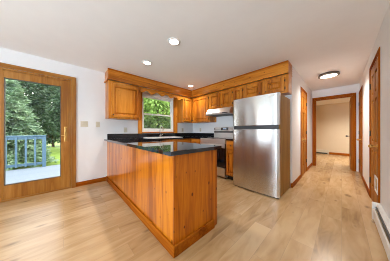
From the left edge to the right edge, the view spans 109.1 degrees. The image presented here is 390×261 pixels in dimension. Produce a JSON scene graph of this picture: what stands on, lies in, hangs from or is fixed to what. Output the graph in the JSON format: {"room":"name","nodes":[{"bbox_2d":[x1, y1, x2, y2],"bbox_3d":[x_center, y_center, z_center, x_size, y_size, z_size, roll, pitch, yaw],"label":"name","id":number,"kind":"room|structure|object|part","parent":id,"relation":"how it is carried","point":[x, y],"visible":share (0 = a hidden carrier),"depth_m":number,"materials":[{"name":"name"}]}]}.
{"room":"kitchen","nodes":[
{"label":"kitchen","id":0,"kind":"room"},
{"bbox_2d":[0,47,192,181],"bbox_3d":[-2.460,-0.095,2.656,6.720,2.360,0.120,0,0,-43],"label":"wall","id":1,"kind":"structure","parent":0,"point":[91,147],"depth_m":2.84,"materials":[{"name":"white paint"}]},
{"bbox_2d":[0,62,75,202],"bbox_3d":[-3.022,0.023,2.095,1.856,2.124,0.163,0,0,-43],"label":"door","id":2,"kind":"structure","parent":1,"relation":"in","point":[67,178],"depth_m":2.45,"materials":[{"name":"brown wood"}]},
{"bbox_3d":[-2.985,-1.008,2.056,1.732,0.062,0.030,0,0,-43],"label":"head casing","id":3,"kind":"part","parent":2,"relation":"part of","materials":[{"name":"brown wood"}]},
{"bbox_3d":[-2.414,0.060,2.596,0.040,0.290,0.055,0,0,-43],"label":"handle","id":4,"kind":"part","parent":2,"relation":"part of","materials":[{"name":"gold metal"}]},
{"bbox_3d":[-2.985,0.023,2.056,1.856,2.124,0.030,0,0,-43],"label":"casing","id":5,"kind":"part","parent":2,"relation":"part of","materials":[{"name":"brown wood"}]},
{"bbox_2d":[81,121,87,126],"bbox_3d":[-2.221,-0.143,2.788,0.118,0.116,0.016,0,0,-43],"label":"light switch","id":6,"kind":"object","parent":1,"relation":"attached to","point":[83,123],"visible":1,"depth_m":2.79,"materials":[{"name":"beige plastic"}]},
{"bbox_2d":[76,177,105,186],"bbox_3d":[-2.134,1.042,2.873,0.501,0.085,0.014,0,0,-43],"label":"baseboard","id":7,"kind":"structure","parent":1,"relation":"attached to","point":[92,181],"depth_m":2.85,"materials":[{"name":"brown wood"}]},
{"bbox_2d":[105,80,140,120],"bbox_3d":[-1.599,-0.657,3.139,0.665,0.780,0.360,0,0,-43],"label":"upper cabinet","id":8,"kind":"object","parent":1,"relation":"attached to","point":[122,100],"visible":1,"depth_m":3.00,"materials":[{"name":"brown wood"}]},
{"bbox_3d":[-1.510,-0.649,3.046,0.473,0.593,0.025,0,0,-43],"label":"raised panel","id":9,"kind":"part","parent":8,"relation":"part of","materials":[{"name":"brown wood"}]},
{"bbox_2d":[141,87,182,99],"bbox_3d":[-0.823,-0.981,3.727,1.266,0.132,0.018,0,0,-43],"label":"window valance","id":10,"kind":"object","parent":8,"relation":"attached to","point":[151,91],"visible":1,"depth_m":3.64,"materials":[{"name":"brown wood"}]},
{"bbox_2d":[138,91,176,133],"bbox_3d":[-1.038,-0.490,3.982,1.224,1.110,0.150,0,0,-43],"label":"window","id":11,"kind":"structure","parent":1,"relation":"in","point":[173,103],"depth_m":3.95,"materials":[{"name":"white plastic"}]},
{"bbox_3d":[-1.070,-0.695,3.986,0.932,0.500,0.030,0,0,-43],"label":"sash","id":12,"kind":"part","parent":11,"relation":"part of","materials":[{"name":"white plastic"}]},
{"bbox_3d":[-1.046,-0.240,3.961,0.932,0.480,0.030,0,0,-43],"label":"sash","id":13,"kind":"part","parent":11,"relation":"part of","materials":[{"name":"white plastic"}]},
{"bbox_3d":[-1.011,0.035,3.924,0.972,0.030,0.030,0,0,-43],"label":"sill","id":14,"kind":"part","parent":11,"relation":"part of","materials":[{"name":"brown wood"}]},
{"bbox_3d":[-1.015,-1.005,3.929,0.972,0.080,0.018,0,0,-43],"label":"head casing","id":15,"kind":"part","parent":11,"relation":"part of","materials":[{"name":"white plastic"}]},
{"bbox_2d":[107,133,213,138],"bbox_3d":[-0.662,0.114,3.592,2.579,0.110,0.991,0,0,-43],"label":"backsplash","id":16,"kind":"structure","parent":1,"relation":"attached to","point":[109,136],"depth_m":3.82,"materials":[{"name":"black stone"}]},
{"bbox_2d":[177,96,191,122],"bbox_3d":[-0.306,-0.657,4.364,0.357,0.780,0.360,0,0,-43],"label":"upper cabinet","id":17,"kind":"object","parent":1,"relation":"attached to","point":[184,106],"visible":1,"depth_m":4.25,"materials":[{"name":"brown wood"}]},
{"bbox_3d":[-0.233,-0.657,4.287,0.357,0.780,0.020,0,0,-43],"label":"frame","id":18,"kind":"part","parent":17,"relation":"part of","materials":[{"name":"brown wood"}]},
{"bbox_3d":[-0.211,-0.649,4.273,0.288,0.695,0.030,0,0,-43],"label":"door","id":19,"kind":"part","parent":17,"relation":"part of","materials":[{"name":"brown wood"}]},
{"bbox_3d":[-0.212,-0.649,4.274,0.186,0.593,0.025,0,0,-43],"label":"raised panel","id":20,"kind":"part","parent":17,"relation":"part of","materials":[{"name":"brown wood"}]},
{"bbox_2d":[0,153,388,260],"bbox_3d":[1.767,1.135,2.417,12.530,0.100,6.280,0,0,-43],"label":"floor","id":21,"kind":"structure","parent":0,"point":[326,215],"depth_m":1.60,"materials":[{"name":"brown wood"}]},
{"bbox_2d":[106,141,216,257],"bbox_3d":[-0.825,0.646,2.342,0.666,0.877,2.580,0,0,-43],"label":"base cabinet","id":22,"kind":"object","parent":21,"relation":"on","point":[174,197],"visible":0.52,"depth_m":1.44,"materials":[{"name":"orange wood"}]},
{"bbox_3d":[-1.060,0.645,2.148,0.019,0.875,2.539,0,0,-43],"label":"panel","id":23,"kind":"part","parent":22,"relation":"part of","materials":[{"name":"orange wood"}]},
{"bbox_3d":[-0.866,1.036,2.304,0.554,0.098,2.580,0,0,-43],"label":"trim","id":24,"kind":"part","parent":22,"relation":"part of","materials":[{"name":"brown wood"}]},
{"bbox_3d":[0.031,0.645,1.420,0.602,0.875,0.019,0,0,-43],"label":"panel","id":25,"kind":"part","parent":22,"relation":"part of","materials":[{"name":"orange wood"}]},
{"bbox_2d":[165,139,190,142],"bbox_3d":[-0.765,0.645,3.716,2.558,0.875,0.667,0,0,-43],"label":"base cabinet","id":26,"kind":"object","parent":21,"relation":"on","point":[176,140],"visible":0.04,"depth_m":3.70,"materials":[{"name":"brown wood"}]},
{"bbox_2d":[104,133,221,155],"bbox_3d":[-0.133,0.133,2.992,2.637,0.148,2.591,0,0,-43],"label":"countertop","id":27,"kind":"structure","parent":26,"relation":"on","point":[157,145],"depth_m":2.08,"materials":[{"name":"black stone"}]},
{"bbox_2d":[143,136,178,138],"bbox_3d":[-0.830,0.253,3.683,0.900,0.194,0.470,0,0,-43],"label":"sink","id":28,"kind":"object","parent":27,"relation":"in","point":[170,136],"visible":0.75,"depth_m":3.64,"materials":[{"name":"white metal"}]},
{"bbox_2d":[191,139,199,143],"bbox_3d":[0.231,0.645,4.023,0.686,0.875,0.381,0,0,-43],"label":"base cabinet","id":29,"kind":"object","parent":21,"relation":"on","point":[192,140],"visible":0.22,"depth_m":3.82,"materials":[{"name":"brown wood"}]},
{"bbox_2d":[200,127,233,178],"bbox_3d":[0.610,0.482,3.572,0.702,1.205,0.770,0,0,-43],"label":"range","id":30,"kind":"object","parent":21,"relation":"on","point":[221,134],"visible":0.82,"depth_m":3.26,"materials":[{"name":"silver metal"}]},
{"bbox_3d":[0.402,0.338,3.376,0.004,0.095,0.762,0,0,-43],"label":"door trim","id":31,"kind":"part","parent":30,"relation":"part of","materials":[{"name":"silver metal"}]},
{"bbox_3d":[0.419,0.560,3.392,0.043,0.540,0.762,0,0,-43],"label":"oven door","id":32,"kind":"part","parent":30,"relation":"part of","materials":[{"name":"black glass"}]},
{"bbox_2d":[205,137,229,138],"bbox_3d":[0.611,0.175,3.573,0.540,0.009,0.758,0,0,-43],"label":"cooktop","id":33,"kind":"object","parent":30,"relation":"in","point":[205,137],"depth_m":3.60,"materials":[{"name":"silver glass"}]},
{"bbox_3d":[0.419,0.932,3.392,0.043,0.185,0.762,0,0,-43],"label":"storage drawer","id":34,"kind":"part","parent":30,"relation":"part of","materials":[{"name":"silver metal"}]},
{"bbox_2d":[226,141,232,179],"bbox_3d":[0.998,0.645,3.213,0.686,0.875,0.270,0,0,-43],"label":"base cabinet","id":35,"kind":"object","parent":21,"relation":"on","point":[229,144],"visible":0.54,"depth_m":3.04,"materials":[{"name":"brown wood"}]},
{"bbox_3d":[0.785,0.695,3.011,0.030,0.540,0.230,0,0,-43],"label":"door","id":36,"kind":"part","parent":35,"relation":"part of","materials":[{"name":"brown wood"}]},
{"bbox_3d":[0.788,0.312,3.014,0.020,0.165,0.230,0,0,-43],"label":"drawer","id":37,"kind":"part","parent":35,"relation":"part of","materials":[{"name":"brown wood"}]},
{"bbox_3d":[0.786,0.695,3.012,0.025,0.458,0.148,0,0,-43],"label":"raised panel","id":38,"kind":"part","parent":35,"relation":"part of","materials":[{"name":"brown wood"}]},
{"bbox_2d":[233,92,289,198],"bbox_3d":[1.275,0.228,2.703,0.672,1.715,0.828,0,0,-43],"label":"refrigerator","id":39,"kind":"object","parent":21,"relation":"on","point":[261,123],"visible":1,"depth_m":2.41,"materials":[{"name":"silver metal"}]},
{"bbox_3d":[1.057,0.516,2.496,0.072,1.098,0.828,0,0,-43],"label":"fridge door","id":40,"kind":"part","parent":39,"relation":"part of","materials":[{"name":"silver metal"}]},
{"bbox_3d":[1.057,-0.359,2.496,0.072,0.517,0.828,0,0,-43],"label":"freezer door","id":41,"kind":"part","parent":39,"relation":"part of","materials":[{"name":"silver metal"}]},
{"bbox_2d":[0,0,389,104],"bbox_3d":[1.767,-1.325,2.417,12.530,0.100,6.280,0,0,-43],"label":"ceiling","id":42,"kind":"structure","parent":0,"point":[221,40],"depth_m":1.87,"materials":[{"name":"white paint"}]},
{"bbox_2d":[142,60,151,64],"bbox_3d":[-0.891,-1.270,2.585,0.176,0.010,0.176,0,0,-43],"label":"recessed light","id":43,"kind":"object","parent":42,"relation":"in","point":[145,62],"visible":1,"depth_m":2.56,"materials":[{"name":"white"}]},
{"bbox_2d":[168,37,179,45],"bbox_3d":[-0.300,-1.270,1.975,0.176,0.010,0.176,0,0,-43],"label":"recessed light","id":44,"kind":"object","parent":42,"relation":"in","point":[173,41],"visible":1,"depth_m":1.96,"materials":[{"name":"white plastic"}]},
{"bbox_2d":[104,60,292,97],"bbox_3d":[0.026,-1.161,3.501,3.921,0.226,1.751,0,0,5],"label":"soffit","id":45,"kind":"structure","parent":42,"relation":"attached to","point":[284,67],"depth_m":3.15,"materials":[{"name":"brown wood"}]},
{"bbox_3d":[-1.041,-1.061,3.680,2.275,0.026,0.342,0,0,-43],"label":"moulding","id":46,"kind":"part","parent":45,"relation":"part of","materials":[{"name":"brown wood"}]},
{"bbox_3d":[-0.927,-1.262,3.569,2.275,0.025,0.012,0,0,-43],"label":"moulding","id":47,"kind":"part","parent":45,"relation":"part of","materials":[{"name":"brown wood"}]},
{"bbox_3d":[0.785,-1.262,3.423,0.012,0.025,2.578,0,0,-43],"label":"moulding","id":48,"kind":"part","parent":45,"relation":"part of","materials":[{"name":"brown wood"}]},
{"bbox_3d":[0.910,-1.061,3.541,0.367,0.026,2.578,0,0,-43],"label":"moulding","id":49,"kind":"part","parent":45,"relation":"part of","materials":[{"name":"brown wood"}]},
{"bbox_2d":[318,71,339,78],"bbox_3d":[2.970,-1.241,3.088,0.356,0.066,0.356,0,0,-43],"label":"ceiling light","id":50,"kind":"object","parent":42,"relation":"attached to","point":[330,74],"visible":1,"depth_m":3.02,"materials":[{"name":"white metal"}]},
{"bbox_2d":[320,74,337,78],"bbox_3d":[2.970,-1.224,3.088,0.282,0.033,0.282,0,0,-43],"label":"diffuser","id":51,"kind":"object","parent":50,"relation":"attached to","point":[322,76],"depth_m":3.07,"materials":[{"name":"white"}]},
{"bbox_2d":[193,74,283,132],"bbox_3d":[0.934,-0.095,3.871,0.120,2.360,2.783,0,0,-43],"label":"wall","id":52,"kind":"structure","parent":0,"point":[223,121],"depth_m":4.11,"materials":[{"name":"white paint"}]},
{"bbox_2d":[192,94,215,122],"bbox_3d":[0.247,-0.653,4.229,0.385,0.787,0.722,0,0,-43],"label":"upper cabinet","id":53,"kind":"object","parent":52,"relation":"attached to","point":[200,105],"visible":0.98,"depth_m":4.09,"materials":[{"name":"brown wood"}]},
{"bbox_3d":[0.152,-0.643,4.120,0.030,0.707,0.625,0,0,-43],"label":"door","id":54,"kind":"part","parent":53,"relation":"part of","materials":[{"name":"brown wood"}]},
{"bbox_3d":[0.153,-0.643,4.121,0.025,0.599,0.517,0,0,-43],"label":"raised panel","id":55,"kind":"part","parent":53,"relation":"part of","materials":[{"name":"brown wood"}]},
{"bbox_2d":[206,106,232,116],"bbox_3d":[0.715,-0.500,3.659,0.488,0.174,0.742,0,0,-43],"label":"range hood","id":56,"kind":"object","parent":52,"relation":"attached to","point":[226,111],"visible":0.84,"depth_m":3.48,"materials":[{"name":"silver metal"}]},
{"bbox_2d":[209,88,232,109],"bbox_3d":[0.753,-0.819,3.694,0.385,0.457,0.749,0,0,-43],"label":"upper cabinet","id":57,"kind":"object","parent":52,"relation":"attached to","point":[224,98],"visible":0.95,"depth_m":3.54,"materials":[{"name":"brown wood"}]},
{"bbox_3d":[0.523,-0.808,3.728,0.030,0.377,0.335,0,0,-43],"label":"door","id":58,"kind":"part","parent":57,"relation":"part of","materials":[{"name":"brown wood"}]},
{"bbox_3d":[0.524,-0.808,3.729,0.025,0.269,0.227,0,0,-43],"label":"raised panel","id":59,"kind":"part","parent":57,"relation":"part of","materials":[{"name":"brown wood"}]},
{"bbox_3d":[0.784,-0.808,3.452,0.030,0.377,0.305,0,0,-43],"label":"door","id":60,"kind":"part","parent":57,"relation":"part of","materials":[{"name":"brown wood"}]},
{"bbox_3d":[0.785,-0.808,3.453,0.025,0.269,0.197,0,0,-43],"label":"raised panel","id":61,"kind":"part","parent":57,"relation":"part of","materials":[{"name":"brown wood"}]},
{"bbox_2d":[233,85,243,99],"bbox_3d":[1.104,-0.653,3.323,0.385,0.787,0.269,0,0,-43],"label":"upper cabinet","id":62,"kind":"object","parent":52,"relation":"attached to","point":[238,92],"visible":0.34,"depth_m":3.20,"materials":[{"name":"brown wood"}]},
{"bbox_3d":[1.000,-0.643,3.226,0.025,0.625,0.138,0,0,-43],"label":"raised panel","id":63,"kind":"part","parent":62,"relation":"part of","materials":[{"name":"brown wood"}]},
{"bbox_2d":[244,73,291,97],"bbox_3d":[1.492,-0.876,2.913,0.385,0.342,0.858,0,0,-43],"label":"upper cabinet","id":64,"kind":"object","parent":52,"relation":"attached to","point":[282,84],"visible":0.91,"depth_m":2.71,"materials":[{"name":"brown wood"}]},
{"bbox_3d":[1.236,-0.866,2.975,0.030,0.262,0.370,0,0,-43],"label":"door","id":65,"kind":"part","parent":64,"relation":"part of","materials":[{"name":"brown wood"}]},
{"bbox_3d":[1.238,-0.866,2.976,0.025,0.154,0.262,0,0,-43],"label":"raised panel","id":66,"kind":"part","parent":64,"relation":"part of","materials":[{"name":"brown wood"}]},
{"bbox_3d":[1.524,-0.866,2.672,0.025,0.154,0.237,0,0,-43],"label":"raised panel","id":67,"kind":"part","parent":64,"relation":"part of","materials":[{"name":"brown wood"}]},
{"bbox_3d":[1.524,-0.866,2.671,0.030,0.262,0.345,0,0,-43],"label":"door","id":68,"kind":"part","parent":64,"relation":"part of","materials":[{"name":"brown wood"}]},
{"bbox_2d":[285,66,311,186],"bbox_3d":[2.754,-0.095,3.595,2.562,2.360,0.120,0,0,-43],"label":"wall","id":69,"kind":"structure","parent":0,"point":[299,82],"depth_m":3.01,"materials":[{"name":"white paint"}]},
{"bbox_2d":[291,174,300,187],"bbox_3d":[2.150,1.042,2.944,0.819,0.085,0.034,0,0,-43],"label":"baseboard","id":70,"kind":"structure","parent":69,"relation":"attached to","point":[293,184],"depth_m":2.82,"materials":[{"name":"brown wood"}]},
{"bbox_2d":[301,87,306,177],"bbox_3d":[2.732,0.021,3.515,0.808,2.129,0.204,0,0,-43],"label":"door","id":71,"kind":"structure","parent":69,"relation":"in","point":[303,92],"depth_m":3.47,"materials":[{"name":"brown wood"}]},
{"bbox_2d":[316,102,348,153],"bbox_3d":[6.782,-0.095,6.146,0.120,2.360,4.800,0,0,-43],"label":"wall","id":72,"kind":"structure","parent":0,"point":[332,120],"depth_m":6.44,"materials":[{"name":"beige paint"}]},
{"bbox_2d":[316,149,328,153],"bbox_3d":[5.782,0.980,7.064,0.067,0.210,1.492,0,0,-43],"label":"baseboard heater","id":73,"kind":"object","parent":72,"relation":"attached to","point":[317,150],"visible":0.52,"depth_m":6.67,"materials":[{"name":"beige metal"}]},
{"bbox_2d":[329,152,348,155],"bbox_3d":[7.282,1.035,5.521,0.014,0.100,2.805,0,0,-43],"label":"baseboard","id":74,"kind":"structure","parent":72,"relation":"attached to","point":[332,153],"depth_m":6.29,"materials":[{"name":"brown wood"}]},
{"bbox_2d":[312,84,358,171],"bbox_3d":[4.107,-0.095,4.115,0.120,2.360,1.225,0,0,-43],"label":"wall","id":75,"kind":"structure","parent":0,"point":[354,88],"depth_m":3.82,"materials":[{"name":"white paint"}]},
{"bbox_2d":[312,93,355,170],"bbox_3d":[4.085,0.019,4.122,0.145,2.131,0.912,0,0,-43],"label":"door frame","id":76,"kind":"structure","parent":75,"relation":"attached to","point":[353,98],"depth_m":3.83,"materials":[{"name":"brown wood"}]},
{"bbox_3d":[4.041,-1.013,4.081,0.024,0.066,0.780,0,0,-43],"label":"head casing","id":77,"kind":"part","parent":76,"relation":"part of","materials":[{"name":"brown wood"}]},
{"bbox_2d":[346,97,350,168],"bbox_3d":[4.634,0.058,4.188,0.736,2.035,0.124,0,0,-43],"label":"door","id":78,"kind":"structure","parent":75,"relation":"in","point":[350,97],"depth_m":3.93,"materials":[{"name":"brown wood"}]},
{"bbox_2d":[359,3,389,219],"bbox_3d":[1.150,-0.095,0.554,9.072,2.360,0.120,0,0,-43],"label":"wall","id":79,"kind":"structure","parent":0,"point":[382,41],"depth_m":1.62,"materials":[{"name":"white paint"}]},
{"bbox_2d":[356,85,362,177],"bbox_3d":[4.117,0.021,3.423,0.813,2.129,0.204,0,0,-43],"label":"door","id":80,"kind":"structure","parent":79,"relation":"in","point":[360,139],"depth_m":3.19,"materials":[{"name":"brown wood"}]},
{"bbox_3d":[4.100,0.021,3.440,0.813,2.129,0.014,0,0,-43],"label":"casing","id":81,"kind":"part","parent":80,"relation":"part of","materials":[{"name":"brown wood"}]},
{"bbox_2d":[362,175,368,194],"bbox_3d":[3.350,1.042,2.729,1.242,0.085,0.014,0,0,-43],"label":"baseboard","id":82,"kind":"structure","parent":79,"relation":"attached to","point":[363,179],"depth_m":2.66,"materials":[{"name":"brown wood"}]},
{"bbox_2d":[368,47,379,202],"bbox_3d":[2.603,0.021,1.989,0.853,2.129,0.204,0,0,-43],"label":"door","id":83,"kind":"structure","parent":79,"relation":"in","point":[374,73],"depth_m":1.97,"materials":[{"name":"brown wood"}]},
{"bbox_3d":[2.702,-0.703,2.093,0.196,0.303,0.023,0,0,-43],"label":"raised panel","id":84,"kind":"part","parent":83,"relation":"part of","materials":[{"name":"brown wood"}]},
{"bbox_3d":[2.702,-0.155,2.093,0.196,0.628,0.023,0,0,-43],"label":"raised panel","id":85,"kind":"part","parent":83,"relation":"part of","materials":[{"name":"brown wood"}]},
{"bbox_3d":[2.702,0.570,2.093,0.196,0.578,0.023,0,0,-43],"label":"raised panel","id":86,"kind":"part","parent":83,"relation":"part of","materials":[{"name":"brown wood"}]},
{"bbox_3d":[2.358,0.200,1.843,0.064,0.064,0.080,0,0,-43],"label":"knob","id":87,"kind":"part","parent":83,"relation":"part of","materials":[{"name":"gold metal"}]},
{"bbox_3d":[2.586,-1.012,2.007,0.725,0.064,0.014,0,0,-43],"label":"head casing","id":88,"kind":"part","parent":83,"relation":"part of","materials":[{"name":"brown wood"}]},
{"bbox_3d":[2.450,0.720,1.877,0.230,0.220,0.007,0,0,-43],"label":"pet flap frame","id":89,"kind":"part","parent":83,"relation":"part of","materials":[{"name":"white plastic"}]},
{"bbox_3d":[2.493,-0.155,1.896,0.196,0.628,0.023,0,0,-43],"label":"raised panel","id":90,"kind":"part","parent":83,"relation":"part of","materials":[{"name":"brown wood"}]},
{"bbox_2d":[372,202,389,260],"bbox_3d":[0.767,0.980,0.324,4.040,0.210,0.069,0,0,-43],"label":"baseboard heater","id":91,"kind":"object","parent":79,"relation":"attached to","point":[382,222],"visible":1,"depth_m":1.38,"materials":[{"name":"white metal"}]},
{"label":"outside","id":92,"kind":"structure","parent":0,"visible":0},
{"bbox_2d":[8,141,59,170],"bbox_3d":[-21.773,1.885,30.269,130.000,0.100,66.100,0,0,-43],"label":"lawn","id":93,"kind":"structure","parent":92,"point":[55,150],"depth_m":10.28,"materials":[{"name":"green plant"}]},
{"bbox_2d":[6,81,48,133],"bbox_3d":[-15.278,-2.235,11.642,3.862,8.320,4.058,0,0,-10],"label":"leafy tree","id":94,"kind":"object","parent":93,"relation":"on","point":[37,105],"visible":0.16,"depth_m":12.32,"materials":[{"name":"green plant"}]},
{"bbox_2d":[6,164,59,183],"bbox_3d":[-5.043,1.520,2.599,4.250,0.630,3.330,0,0,-43],"label":"floor","id":95,"kind":"structure","parent":93,"relation":"on","point":[19,175],"depth_m":3.96,"materials":[{"name":"white wood"}]},
{"bbox_2d":[6,135,45,168],"bbox_3d":[-6.373,0.672,3.578,3.465,1.065,0.110,0,0,-43],"label":"deck railing","id":96,"kind":"object","parent":95,"relation":"on","point":[43,137],"visible":0.93,"depth_m":4.47,"materials":[{"name":"blue paint"}]},
{"bbox_3d":[-6.375,0.221,3.577,3.460,0.089,0.040,0,0,-43],"label":"rail","id":97,"kind":"part","parent":96,"relation":"part of","materials":[{"name":"blue paint"}]},
{"bbox_3d":[-6.396,1.075,3.556,3.400,0.080,0.040,0,0,-43],"label":"rail","id":98,"kind":"part","parent":96,"relation":"part of","materials":[{"name":"blue paint"}]},
{"bbox_3d":[-6.373,0.158,3.578,3.465,0.035,0.100,0,0,-43],"label":"rail","id":99,"kind":"part","parent":96,"relation":"part of","materials":[{"name":"blue paint"}]},
{"bbox_3d":[-5.154,0.691,4.746,0.090,1.029,0.090,0,0,-43],"label":"post","id":100,"kind":"part","parent":96,"relation":"part of","materials":[{"name":"blue paint"}]},
{"bbox_2d":[6,79,59,170],"bbox_3d":[-9.064,-0.613,6.578,3.563,5.168,3.604,0,0,2],"label":"spruce tree","id":101,"kind":"object","parent":93,"relation":"on","point":[19,119],"visible":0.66,"depth_m":6.63,"materials":[{"name":"green plant"}]},
{"bbox_2d":[27,84,59,146],"bbox_3d":[-16.851,-2.868,16.481,4.399,9.409,4.522,0,0,7],"label":"leafy tree","id":102,"kind":"object","parent":93,"relation":"on","point":[51,138],"visible":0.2,"depth_m":15.44,"materials":[{"name":"green plant"}]},
{"bbox_2d":[44,86,59,135],"bbox_3d":[-11.487,-1.975,13.181,4.119,7.625,3.994,0,0,-26],"label":"leafy tree","id":103,"kind":"object","parent":93,"relation":"on","point":[53,118],"visible":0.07,"depth_m":11.89,"materials":[{"name":"green plant"}]},
{"bbox_2d":[144,98,170,128],"bbox_3d":[-2.288,-0.920,8.830,3.101,5.640,3.418,0,0,-20],"label":"leafy tree","id":104,"kind":"object","parent":93,"relation":"on","point":[151,106],"visible":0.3,"depth_m":7.97,"materials":[{"name":"green plant"}]}
]}

